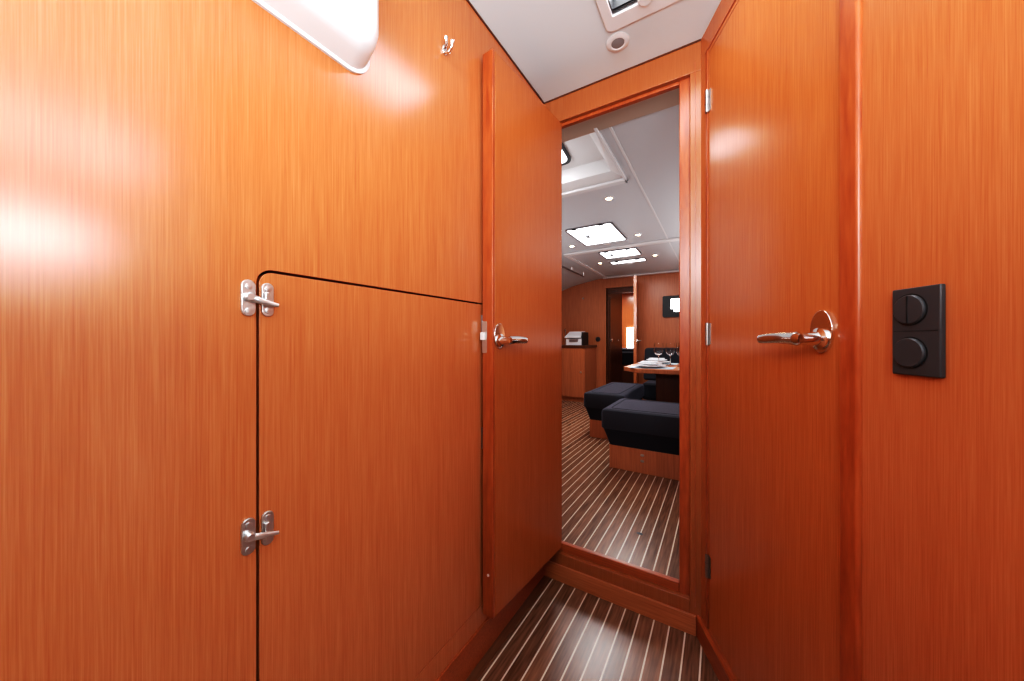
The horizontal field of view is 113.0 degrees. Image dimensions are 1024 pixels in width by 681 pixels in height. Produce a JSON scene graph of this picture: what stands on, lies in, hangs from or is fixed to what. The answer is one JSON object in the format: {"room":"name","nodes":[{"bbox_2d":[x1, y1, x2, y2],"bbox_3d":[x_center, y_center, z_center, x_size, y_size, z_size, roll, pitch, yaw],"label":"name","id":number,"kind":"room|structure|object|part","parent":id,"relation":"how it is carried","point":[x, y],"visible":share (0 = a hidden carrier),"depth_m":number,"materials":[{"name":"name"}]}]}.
{"room":"ship interior","nodes":[
{"label":"ship interior","id":0,"kind":"room"},
{"bbox_2d":[0,0,541,680],"bbox_3d":[-0.575,-0.007,0.265,0.030,1.925,2.850,0,0,32],"label":"wall","id":1,"kind":"structure","parent":0,"point":[158,158],"depth_m":0.44,"materials":[{"name":"brown wood"}]},
{"bbox_2d":[241,518,278,555],"bbox_3d":[-0.390,0.298,0.525,0.014,0.055,0.047,0,0,35],"label":"swing latch","id":2,"kind":"object","parent":1,"relation":"attached to","point":[249,536],"visible":1,"depth_m":0.51,"materials":[{"name":"silver metal"}]},
{"bbox_3d":[-0.401,0.298,0.516,0.004,0.055,0.018,0,0,32],"label":"plate","id":3,"kind":"part","parent":2,"relation":"part of","materials":[{"name":"silver metal"}]},
{"bbox_3d":[-0.386,0.301,0.525,0.008,0.016,0.042,0,0,35],"label":"latch arm","id":4,"kind":"part","parent":2,"relation":"part of","materials":[{"name":"silver metal"}]},
{"bbox_2d":[241,280,278,315],"bbox_3d":[-0.390,-0.065,0.525,0.014,0.055,0.047,0,0,35],"label":"swing latch","id":5,"kind":"object","parent":1,"relation":"attached to","point":[249,299],"visible":1,"depth_m":0.51,"materials":[{"name":"silver metal"}]},
{"bbox_3d":[-0.401,-0.065,0.516,0.004,0.055,0.018,0,0,32],"label":"plate","id":6,"kind":"part","parent":5,"relation":"part of","materials":[{"name":"silver metal"}]},
{"bbox_3d":[-0.386,-0.061,0.525,0.008,0.017,0.042,0,0,35],"label":"latch arm","id":7,"kind":"part","parent":5,"relation":"part of","materials":[{"name":"silver metal"}]},
{"bbox_2d":[252,0,378,73],"bbox_3d":[-0.456,-0.727,0.361,0.074,0.407,0.739,0,0,32],"label":"window","id":8,"kind":"structure","parent":1,"relation":"attached to","point":[346,31],"depth_m":0.59,"materials":[{"name":"white"}]},
{"bbox_2d":[256,273,482,680],"bbox_3d":[-0.241,0.345,0.790,0.030,0.907,0.604,0,0,32],"label":"door","id":9,"kind":"structure","parent":1,"relation":"in","point":[369,401],"depth_m":0.68,"materials":[{"name":"brown wood"}]},
{"bbox_3d":[-0.388,0.297,0.538,0.004,0.053,0.016,0,0,32],"label":"keeper plate","id":10,"kind":"part","parent":9,"relation":"part of","materials":[{"name":"silver metal"}]},
{"bbox_3d":[-0.388,-0.065,0.538,0.004,0.053,0.016,0,0,32],"label":"keeper plate","id":11,"kind":"part","parent":9,"relation":"part of","materials":[{"name":"silver metal"}]},
{"bbox_2d":[442,35,453,55],"bbox_3d":[-0.165,-0.763,0.876,0.037,0.043,0.019,0,0,32],"label":"coat hook","id":12,"kind":"object","parent":1,"relation":"attached to","point":[445,51],"visible":1,"depth_m":0.87,"materials":[{"name":"silver metal"}]},
{"bbox_3d":[-0.177,-0.757,0.884,0.007,0.026,0.018,0,0,32],"label":"plate","id":13,"kind":"part","parent":12,"relation":"part of","materials":[{"name":"silver metal"}]},
{"bbox_2d":[436,566,543,680],"bbox_3d":[-0.587,0.907,0.213,0.005,0.095,2.749,0,0,32],"label":"baseboard","id":14,"kind":"structure","parent":1,"relation":"attached to","point":[466,660],"depth_m":1.02,"materials":[{"name":"brown wood"}]},
{"bbox_2d":[465,576,549,680],"bbox_3d":[-0.575,0.955,0.205,0.033,0.003,2.748,0,0,32],"label":"trim","id":15,"kind":"structure","parent":1,"relation":"attached to","point":[492,651],"depth_m":1.10,"materials":[{"name":"brown wood"}]},
{"bbox_2d":[466,0,700,103],"bbox_3d":[-0.349,-0.968,0.068,0.562,0.005,2.750,0,0,32],"label":"trim","id":16,"kind":"structure","parent":1,"relation":"attached to","point":[468,1],"depth_m":1.18,"materials":[{"name":"brown wood"}]},
{"bbox_2d":[562,253,602,290],"bbox_3d":[0.020,-0.635,3.809,1.050,0.680,3.765,0,0,32],"label":"ceiling","id":17,"kind":"structure","parent":0,"point":[569,279],"depth_m":4.77,"materials":[{"name":"grey paint"}]},
{"bbox_2d":[562,266,583,276],"bbox_3d":[0.754,-0.901,4.289,0.030,0.063,0.900,0,0,32],"label":"grab rail","id":18,"kind":"object","parent":17,"relation":"attached to","point":[571,270],"visible":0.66,"depth_m":4.32,"materials":[{"name":"silver metal"}]},
{"bbox_2d":[469,0,720,101],"bbox_3d":[0.265,-0.990,-0.386,2.144,0.040,2.880,0,0,32],"label":"ceiling","id":19,"kind":"structure","parent":0,"point":[559,46],"depth_m":1.08,"materials":[{"name":"white paint"}]},
{"bbox_2d":[606,32,629,51],"bbox_3d":[0.344,-0.967,1.102,0.072,0.006,0.072,0,0,32],"label":"recessed light","id":20,"kind":"object","parent":19,"relation":"in","point":[619,41],"visible":1,"depth_m":1.10,"materials":[{"name":"white plastic"}]},
{"bbox_2d":[595,0,678,31],"bbox_3d":[0.311,-0.981,0.798,0.297,0.054,0.446,0,0,32],"label":"ceiling hatch","id":21,"kind":"object","parent":19,"relation":"attached to","point":[615,14],"visible":1,"depth_m":0.99,"materials":[{"name":"white plastic"}]},
{"bbox_3d":[0.307,-0.986,0.794,0.237,0.039,0.354,0,0,32],"label":"aluminium frame","id":22,"kind":"part","parent":21,"relation":"part of","materials":[{"name":"grey metal"}]},
{"bbox_3d":[0.374,-0.960,0.951,0.042,0.012,0.042,0,0,32],"label":"handle knob","id":23,"kind":"part","parent":21,"relation":"part of","materials":[{"name":"white plastic"}]},
{"bbox_2d":[477,578,718,680],"bbox_3d":[0.229,0.970,-0.334,2.060,0.030,2.870,0,0,32],"label":"floor","id":24,"kind":"structure","parent":0,"point":[568,633],"depth_m":1.06,"materials":[{"name":"brown wood"}]},
{"bbox_2d":[607,289,621,383],"bbox_3d":[1.670,-0.037,5.513,0.030,1.815,0.855,0,0,32],"label":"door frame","id":25,"kind":"structure","parent":0,"point":[618,296],"depth_m":5.72,"materials":[{"name":"brown wood"}]},
{"bbox_2d":[609,297,618,382],"bbox_3d":[1.643,0.087,5.421,0.022,1.505,0.540,0,0,32],"label":"door","id":26,"kind":"structure","parent":25,"relation":"in","point":[613,303],"depth_m":5.35,"materials":[{"name":"brown wood"}]},
{"bbox_2d":[562,400,678,578],"bbox_3d":[1.261,0.895,3.011,5.000,0.050,3.829,0,0,32],"label":"floor","id":27,"kind":"structure","parent":0,"point":[604,507],"depth_m":1.78,"materials":[{"name":"brown wood"}]},
{"bbox_2d":[562,345,596,401],"bbox_3d":[0.800,0.470,5.157,0.830,0.800,0.561,0,0,32],"label":"base cabinet","id":28,"kind":"object","parent":27,"relation":"on","point":[578,361],"visible":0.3,"depth_m":4.82,"materials":[{"name":"brown wood"}]},
{"bbox_3d":[0.834,0.458,4.829,0.380,0.685,0.014,0,0,32],"label":"door","id":29,"kind":"part","parent":28,"relation":"part of","materials":[{"name":"brown wood"}]},
{"bbox_2d":[562,345,596,347],"bbox_3d":[0.803,0.087,5.162,0.830,0.035,0.550,0,0,32],"label":"countertop","id":30,"kind":"structure","parent":28,"relation":"on","point":[563,346],"depth_m":4.82,"materials":[{"name":"brown wood"}]},
{"bbox_2d":[564,328,565,344],"bbox_3d":[0.798,-0.057,5.102,0.031,0.255,0.099,0,0,15],"label":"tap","id":31,"kind":"object","parent":30,"relation":"on","point":[565,328],"visible":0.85,"depth_m":5.13,"materials":[{"name":"silver metal"}]},
{"bbox_2d":[564,331,587,344],"bbox_3d":[0.946,-0.033,4.972,0.272,0.202,0.265,0,0,32],"label":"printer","id":32,"kind":"object","parent":30,"relation":"on","point":[578,337],"visible":0.88,"depth_m":4.90,"materials":[{"name":"white plastic"}]},
{"bbox_3d":[0.917,-0.086,4.951,0.245,0.096,0.200,0,0,32],"label":"lid","id":33,"kind":"part","parent":32,"relation":"part of","materials":[{"name":"white plastic"}]},
{"bbox_3d":[1.059,-0.026,4.911,0.016,0.188,0.250,0,0,32],"label":"panel","id":34,"kind":"part","parent":32,"relation":"part of","materials":[{"name":"black plastic"}]},
{"bbox_2d":[584,382,643,438],"bbox_3d":[1.038,0.667,3.364,0.358,0.406,0.940,0,0,32],"label":"bench","id":35,"kind":"object","parent":27,"relation":"on","point":[596,400],"visible":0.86,"depth_m":3.04,"materials":[{"name":"black fabric"}]},
{"bbox_2d":[584,382,643,408],"bbox_3d":[1.038,0.533,3.364,0.358,0.134,0.940,0,0,32],"label":"seat cushion","id":36,"kind":"object","parent":35,"relation":"on","point":[601,397],"depth_m":3.05,"materials":[{"name":"grey fabric"}]},
{"bbox_2d":[602,398,678,480],"bbox_3d":[1.171,0.667,2.288,0.997,0.406,0.533,0,0,32],"label":"bench","id":37,"kind":"object","parent":27,"relation":"on","point":[643,435],"visible":0.52,"depth_m":2.21,"materials":[{"name":"black fabric"}]},
{"bbox_2d":[602,398,678,438],"bbox_3d":[1.171,0.533,2.288,0.997,0.134,0.533,0,0,32],"label":"seat cushion","id":38,"kind":"object","parent":37,"relation":"on","point":[644,418],"depth_m":2.23,"materials":[{"name":"grey fabric"}]},
{"bbox_2d":[624,363,678,402],"bbox_3d":[1.740,0.553,2.956,1.365,0.634,0.890,0,0,32],"label":"dining table","id":39,"kind":"object","parent":27,"relation":"on","point":[667,380],"visible":0.24,"depth_m":2.98,"materials":[{"name":"brown wood"}]},
{"bbox_2d":[629,366,675,369],"bbox_3d":[1.212,0.234,2.922,0.340,0.003,0.230,0,0,32],"label":"placemat","id":40,"kind":"object","parent":39,"relation":"on","point":[670,368],"visible":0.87,"depth_m":2.91,"materials":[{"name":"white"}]},
{"bbox_2d":[635,364,666,367],"bbox_3d":[1.195,0.222,2.933,0.260,0.019,0.260,0,0,32],"label":"plate","id":41,"kind":"object","parent":40,"relation":"on","point":[639,365],"visible":0.94,"depth_m":2.90,"materials":[{"name":"white ceramic"}]},
{"bbox_2d":[638,362,662,364],"bbox_3d":[1.195,0.202,2.933,0.200,0.019,0.200,0,0,32],"label":"plate","id":42,"kind":"object","parent":41,"relation":"on","point":[638,362],"visible":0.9,"depth_m":2.87,"materials":[{"name":"white ceramic"}]},
{"bbox_2d":[641,361,659,362],"bbox_3d":[1.195,0.184,2.933,0.140,0.014,0.100,0,0,32],"label":"napkin","id":43,"kind":"object","parent":42,"relation":"on","point":[641,361],"visible":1,"depth_m":2.89,"materials":[{"name":"white fabric"}]},
{"bbox_2d":[654,343,663,360],"bbox_3d":[1.388,0.129,3.208,0.086,0.212,0.086,0,0,32],"label":"wine glass","id":44,"kind":"object","parent":39,"relation":"on","point":[658,347],"visible":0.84,"depth_m":3.18,"materials":[{"name":"white"}]},
{"bbox_2d":[665,343,674,365],"bbox_3d":[1.504,0.129,3.219,0.086,0.212,0.086,0,0,32],"label":"wine glass","id":45,"kind":"object","parent":39,"relation":"on","point":[670,347],"visible":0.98,"depth_m":3.19,"materials":[{"name":"white"}]},
{"bbox_2d":[665,343,674,355],"bbox_3d":[1.504,0.084,3.219,0.086,0.122,0.086,0,0,32],"label":"bowl","id":46,"kind":"object","parent":45,"relation":"on","point":[670,347],"depth_m":3.19,"materials":[{"name":"clear glass"}]},
{"bbox_2d":[676,343,678,366],"bbox_3d":[1.528,0.129,3.063,0.086,0.212,0.086,0,0,32],"label":"wine glass","id":47,"kind":"object","parent":39,"relation":"on","point":[677,344],"visible":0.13,"depth_m":3.05,"materials":[{"name":"white"}]},
{"bbox_2d":[676,343,678,354],"bbox_3d":[1.528,0.084,3.063,0.086,0.122,0.086,0,0,32],"label":"bowl","id":48,"kind":"object","parent":47,"relation":"on","point":[677,344],"depth_m":3.05,"materials":[{"name":"clear glass"}]},
{"bbox_3d":[1.494,0.234,3.448,0.340,0.003,0.230,0,0,32],"label":"placemat","id":49,"kind":"object","parent":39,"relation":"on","visible":0},
{"bbox_3d":[1.477,0.222,3.458,0.260,0.019,0.260,0,0,32],"label":"plate","id":50,"kind":"object","parent":49,"relation":"on","visible":0},
{"bbox_2d":[646,359,666,361],"bbox_3d":[1.477,0.202,3.458,0.200,0.019,0.200,0,0,32],"label":"plate","id":51,"kind":"object","parent":50,"relation":"on","point":[646,359],"visible":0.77,"depth_m":3.42,"materials":[{"name":"white ceramic"}]},
{"bbox_2d":[643,348,678,400],"bbox_3d":[2.490,0.480,3.465,2.180,0.780,0.590,0,0,32],"label":"settee","id":52,"kind":"object","parent":27,"relation":"on","point":[650,385],"visible":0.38,"depth_m":3.92,"materials":[{"name":"black fabric"}]},
{"bbox_2d":[643,380,655,399],"bbox_3d":[2.467,0.562,3.390,2.140,0.186,0.440,0,0,32],"label":"seat cushion","id":53,"kind":"object","parent":52,"relation":"on","point":[650,385],"depth_m":3.73,"materials":[{"name":"grey fabric"}]},
{"bbox_3d":[2.550,0.280,3.564,2.180,0.379,0.248,0,0,32],"label":"backrest","id":54,"kind":"part","parent":52,"relation":"part of","materials":[{"name":"black fabric"}]},
{"bbox_2d":[562,105,678,276],"bbox_3d":[1.938,-1.045,2.633,3.450,0.200,3.765,0,0,32],"label":"ceiling","id":55,"kind":"structure","parent":0,"point":[650,142],"depth_m":2.15,"materials":[{"name":"grey paint"}]},
{"bbox_2d":[562,143,570,165],"bbox_3d":[0.198,-1.102,2.005,0.246,0.055,0.254,0,0,32],"label":"window","id":56,"kind":"structure","parent":55,"relation":"attached to","point":[566,158],"depth_m":2.00,"materials":[{"name":"grey plastic"}]},
{"bbox_3d":[0.198,-1.096,2.004,0.209,0.039,0.206,0,0,32],"label":"pane","id":57,"kind":"part","parent":56,"relation":"part of","materials":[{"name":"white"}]},
{"bbox_2d":[562,128,627,197],"bbox_3d":[0.234,-0.937,1.921,0.690,0.016,0.600,0,0,32],"label":"trim","id":58,"kind":"structure","parent":55,"relation":"attached to","point":[623,179],"depth_m":2.00,"materials":[{"name":"white"}]},
{"bbox_2d":[565,222,626,245],"bbox_3d":[0.776,-0.932,3.050,0.403,0.026,0.618,0,0,32],"label":"hatch","id":59,"kind":"object","parent":55,"relation":"attached to","point":[605,233],"visible":1,"depth_m":3.00,"materials":[{"name":"white glass"}]},
{"bbox_2d":[604,196,613,200],"bbox_3d":[0.644,-0.942,2.248,0.068,0.006,0.068,0,0,32],"label":"recessed light","id":60,"kind":"object","parent":55,"relation":"in","point":[607,198],"visible":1,"depth_m":2.24,"materials":[{"name":"white plastic"}]},
{"bbox_2d":[598,247,641,258],"bbox_3d":[1.183,-0.932,3.685,0.393,0.026,0.388,0,0,32],"label":"hatch","id":61,"kind":"object","parent":55,"relation":"attached to","point":[633,251],"visible":1,"depth_m":3.66,"materials":[{"name":"white glass"}]},
{"bbox_3d":[1.168,-0.941,3.660,0.373,0.004,0.300,0,0,32],"label":"pane","id":62,"kind":"part","parent":61,"relation":"part of","materials":[{"name":"white"}]},
{"bbox_2d":[564,237,678,255],"bbox_3d":[1.833,-0.935,2.940,2.950,0.020,0.070,0,0,32],"label":"trim","id":63,"kind":"structure","parent":55,"relation":"attached to","point":[676,238],"depth_m":3.36,"materials":[{"name":"white plastic"}]},
{"bbox_2d":[609,258,646,264],"bbox_3d":[1.389,-0.936,4.043,0.410,0.017,0.213,0,0,32],"label":"hatch","id":64,"kind":"object","parent":55,"relation":"attached to","point":[628,261],"visible":1,"depth_m":4.02,"materials":[{"name":"white glass"}]},
{"bbox_3d":[1.374,-0.941,4.017,0.390,0.004,0.125,0,0,32],"label":"pane","id":65,"kind":"part","parent":64,"relation":"part of","materials":[{"name":"white"}]},
{"bbox_2d":[609,127,678,260],"bbox_3d":[1.367,-0.943,3.019,0.013,0.004,3.603,0,0,32],"label":"trim","id":66,"kind":"structure","parent":55,"relation":"attached to","point":[610,128],"depth_m":1.97,"materials":[{"name":"white plastic"}]},
{"bbox_2d":[562,272,678,399],"bbox_3d":[2.252,-0.037,4.625,4.100,1.815,0.040,0,0,32],"label":"wall","id":67,"kind":"structure","parent":0,"point":[586,314],"depth_m":4.93,"materials":[{"name":"brown wood"}]},
{"bbox_2d":[565,256,606,277],"bbox_3d":[1.000,-0.940,4.402,0.040,0.018,1.550,0,0,32],"label":"trim","id":68,"kind":"structure","parent":67,"relation":"attached to","point":[568,257],"depth_m":4.26,"materials":[{"name":"white plastic"}]},
{"bbox_2d":[604,285,633,384],"bbox_3d":[1.602,0.032,5.022,0.462,1.677,0.053,0,0,32],"label":"trim","id":69,"kind":"structure","parent":67,"relation":"attached to","point":[605,288],"depth_m":5.12,"materials":[{"name":"brown wood"}]},
{"bbox_2d":[608,287,633,293],"bbox_3d":[1.655,-0.777,5.034,0.445,0.135,0.020,0,0,32],"label":"trim","id":70,"kind":"structure","parent":67,"relation":"attached to","point":[623,289],"depth_m":5.04,"materials":[{"name":"brown wood"}]},
{"bbox_2d":[629,275,640,382],"bbox_3d":[1.695,0.000,4.649,0.148,1.700,0.480,0,0,22],"label":"door","id":71,"kind":"structure","parent":67,"relation":"in","point":[634,340],"depth_m":4.42,"materials":[{"name":"brown wood"}]},
{"bbox_2d":[603,270,678,278],"bbox_3d":[2.646,-0.935,4.313,3.000,0.020,0.060,0,0,32],"label":"trim","id":72,"kind":"structure","parent":67,"relation":"attached to","point":[673,271],"depth_m":4.77,"materials":[{"name":"white plastic"}]},
{"bbox_2d":[663,295,678,316],"bbox_3d":[2.244,-0.465,4.589,0.375,0.290,0.029,0,0,32],"label":"porthole","id":73,"kind":"object","parent":67,"relation":"attached to","point":[670,303],"visible":0.51,"depth_m":4.62,"materials":[{"name":"black"}]},
{"bbox_3d":[2.256,-0.480,4.590,0.205,0.190,0.008,0,0,32],"label":"pane","id":74,"kind":"part","parent":73,"relation":"part of","materials":[{"name":"white glass"}]},
{"bbox_2d":[544,41,700,615],"bbox_3d":[0.625,-0.098,1.156,1.144,2.145,0.125,0,0,32],"label":"door frame","id":75,"kind":"structure","parent":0,"point":[679,65],"depth_m":1.11,"materials":[{"name":"brown wood"}]},
{"bbox_2d":[480,48,561,618],"bbox_3d":[0.069,-0.019,1.162,0.103,1.673,0.445,0,0,36],"label":"door","id":76,"kind":"structure","parent":75,"relation":"in","point":[521,334],"depth_m":1.11,"materials":[{"name":"brown wood"}]},
{"bbox_3d":[-0.082,-0.010,1.008,0.018,0.094,0.002,0,0,36],"label":"latch plate","id":77,"kind":"part","parent":76,"relation":"part of","materials":[{"name":"silver metal"}]},
{"bbox_3d":[-0.038,-0.013,1.012,0.006,0.077,0.050,0,0,36],"label":"handle","id":78,"kind":"part","parent":76,"relation":"part of","materials":[{"name":"silver metal"}]},
{"bbox_3d":[0.016,-0.001,1.017,0.018,0.025,0.097,0,0,36],"label":"lever","id":79,"kind":"part","parent":76,"relation":"part of","materials":[{"name":"silver metal"}]},
{"bbox_2d":[559,541,678,591],"bbox_3d":[0.368,0.833,1.274,0.471,0.034,0.020,0,0,32],"label":"trim","id":80,"kind":"structure","parent":75,"relation":"attached to","point":[663,580],"depth_m":1.24,"materials":[{"name":"brown wood"}]},
{"bbox_2d":[544,561,695,635],"bbox_3d":[0.364,0.923,1.238,0.542,0.064,0.009,0,0,32],"label":"baseboard","id":81,"kind":"structure","parent":75,"relation":"attached to","point":[684,621],"depth_m":1.21,"materials":[{"name":"brown wood"}]},
{"bbox_2d":[562,88,678,142],"bbox_3d":[0.983,-0.939,1.076,3.450,0.012,0.112,0,0,32],"label":"trim","id":82,"kind":"structure","parent":75,"relation":"attached to","point":[669,99],"depth_m":1.41,"materials":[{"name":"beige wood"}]},
{"bbox_2d":[562,78,689,595],"bbox_3d":[0.378,-0.013,1.268,0.514,1.726,0.020,0,0,32],"label":"trim","id":83,"kind":"structure","parent":75,"relation":"attached to","point":[684,85],"depth_m":1.13,"materials":[{"name":"brown wood"}]},
{"bbox_2d":[622,293,633,347],"bbox_3d":[2.016,-0.062,6.154,3.000,1.865,2.300,0,0,32],"label":"wall","id":84,"kind":"structure","parent":0,"point":[627,299],"depth_m":7.19,"materials":[{"name":"brown wood"}]},
{"bbox_2d":[627,327,633,347],"bbox_3d":[2.509,-0.040,7.124,0.175,0.470,0.029,0,0,32],"label":"window","id":85,"kind":"structure","parent":84,"relation":"in","point":[630,330],"depth_m":7.12,"materials":[{"name":"white glass"}]},
{"bbox_2d":[701,0,1023,680],"bbox_3d":[0.584,-0.007,0.673,0.036,1.925,0.960,0,0,6],"label":"wall","id":86,"kind":"structure","parent":0,"point":[943,80],"depth_m":0.43,"materials":[{"name":"brown wood"}]},
{"bbox_2d":[695,62,695,607],"bbox_3d":[0.595,-0.019,1.101,0.002,1.768,0.005,0,0,32],"label":"trim","id":87,"kind":"structure","parent":86,"relation":"attached to","point":[695,62],"depth_m":1.10,"materials":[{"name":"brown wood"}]},
{"bbox_2d":[696,615,736,680],"bbox_3d":[0.557,0.922,0.651,0.015,0.066,0.910,0,0,6],"label":"baseboard","id":88,"kind":"structure","parent":86,"relation":"attached to","point":[722,670],"depth_m":0.99,"materials":[{"name":"brown wood"}]},
{"bbox_2d":[705,0,735,627],"bbox_3d":[0.579,-0.007,0.813,0.006,1.785,0.495,0,0,6],"label":"trim","id":89,"kind":"structure","parent":86,"relation":"attached to","point":[707,50],"depth_m":1.04,"materials":[{"name":"brown wood"}]},
{"bbox_2d":[705,0,839,680],"bbox_3d":[0.571,0.002,0.811,0.087,1.763,0.489,0,0,6],"label":"door","id":90,"kind":"structure","parent":86,"relation":"in","point":[772,98],"depth_m":0.74,"materials":[{"name":"brown wood"}]},
{"bbox_3d":[0.521,-0.004,0.659,0.018,0.025,0.119,0,0,6],"label":"lever","id":91,"kind":"part","parent":90,"relation":"part of","materials":[{"name":"silver metal"}]},
{"bbox_3d":[0.556,-0.016,0.609,0.006,0.077,0.050,0,0,6],"label":"handle","id":92,"kind":"part","parent":90,"relation":"part of","materials":[{"name":"silver metal"}]},
{"bbox_2d":[840,0,861,680],"bbox_3d":[0.565,-0.007,0.549,0.037,1.925,0.032,0,0,6],"label":"trim","id":93,"kind":"structure","parent":86,"relation":"attached to","point":[850,10],"depth_m":0.55,"materials":[{"name":"brown wood"}]},
{"bbox_2d":[893,284,945,377],"bbox_3d":[0.537,-0.012,0.452,0.012,0.118,0.060,0,0,6],"label":"switch plate","id":94,"kind":"object","parent":86,"relation":"attached to","point":[919,313],"visible":1,"depth_m":0.44,"materials":[{"name":"grey plastic"}]},
{"bbox_2d":[893,338,925,367],"bbox_3d":[0.535,0.017,0.457,0.005,0.040,0.040,0,0,6],"label":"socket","id":95,"kind":"object","parent":94,"relation":"attached to","point":[907,352],"depth_m":0.45,"materials":[{"name":"grey plastic"}]},
{"bbox_2d":[893,295,925,324],"bbox_3d":[0.535,-0.042,0.457,0.005,0.040,0.040,0,0,6],"label":"rocker switch","id":96,"kind":"object","parent":94,"relation":"attached to","point":[907,309],"depth_m":0.45,"materials":[{"name":"black plastic"}]},
{"bbox_3d":[2.184,0.895,6.427,3.000,0.049,2.960,0,0,32],"label":"floor","id":97,"kind":"structure","parent":0,"visible":0},
{"bbox_2d":[622,348,633,382],"bbox_3d":[2.188,0.512,6.635,1.190,0.715,1.100,0,0,32],"label":"bed","id":98,"kind":"object","parent":97,"relation":"on","point":[627,353],"visible":0.03,"depth_m":6.07,"materials":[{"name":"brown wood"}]},
{"bbox_3d":[2.188,0.320,6.635,1.190,0.230,1.100,0,0,32],"label":"mattress","id":99,"kind":"part","parent":98,"relation":"part of","materials":[{"name":"black fabric"}]}
]}

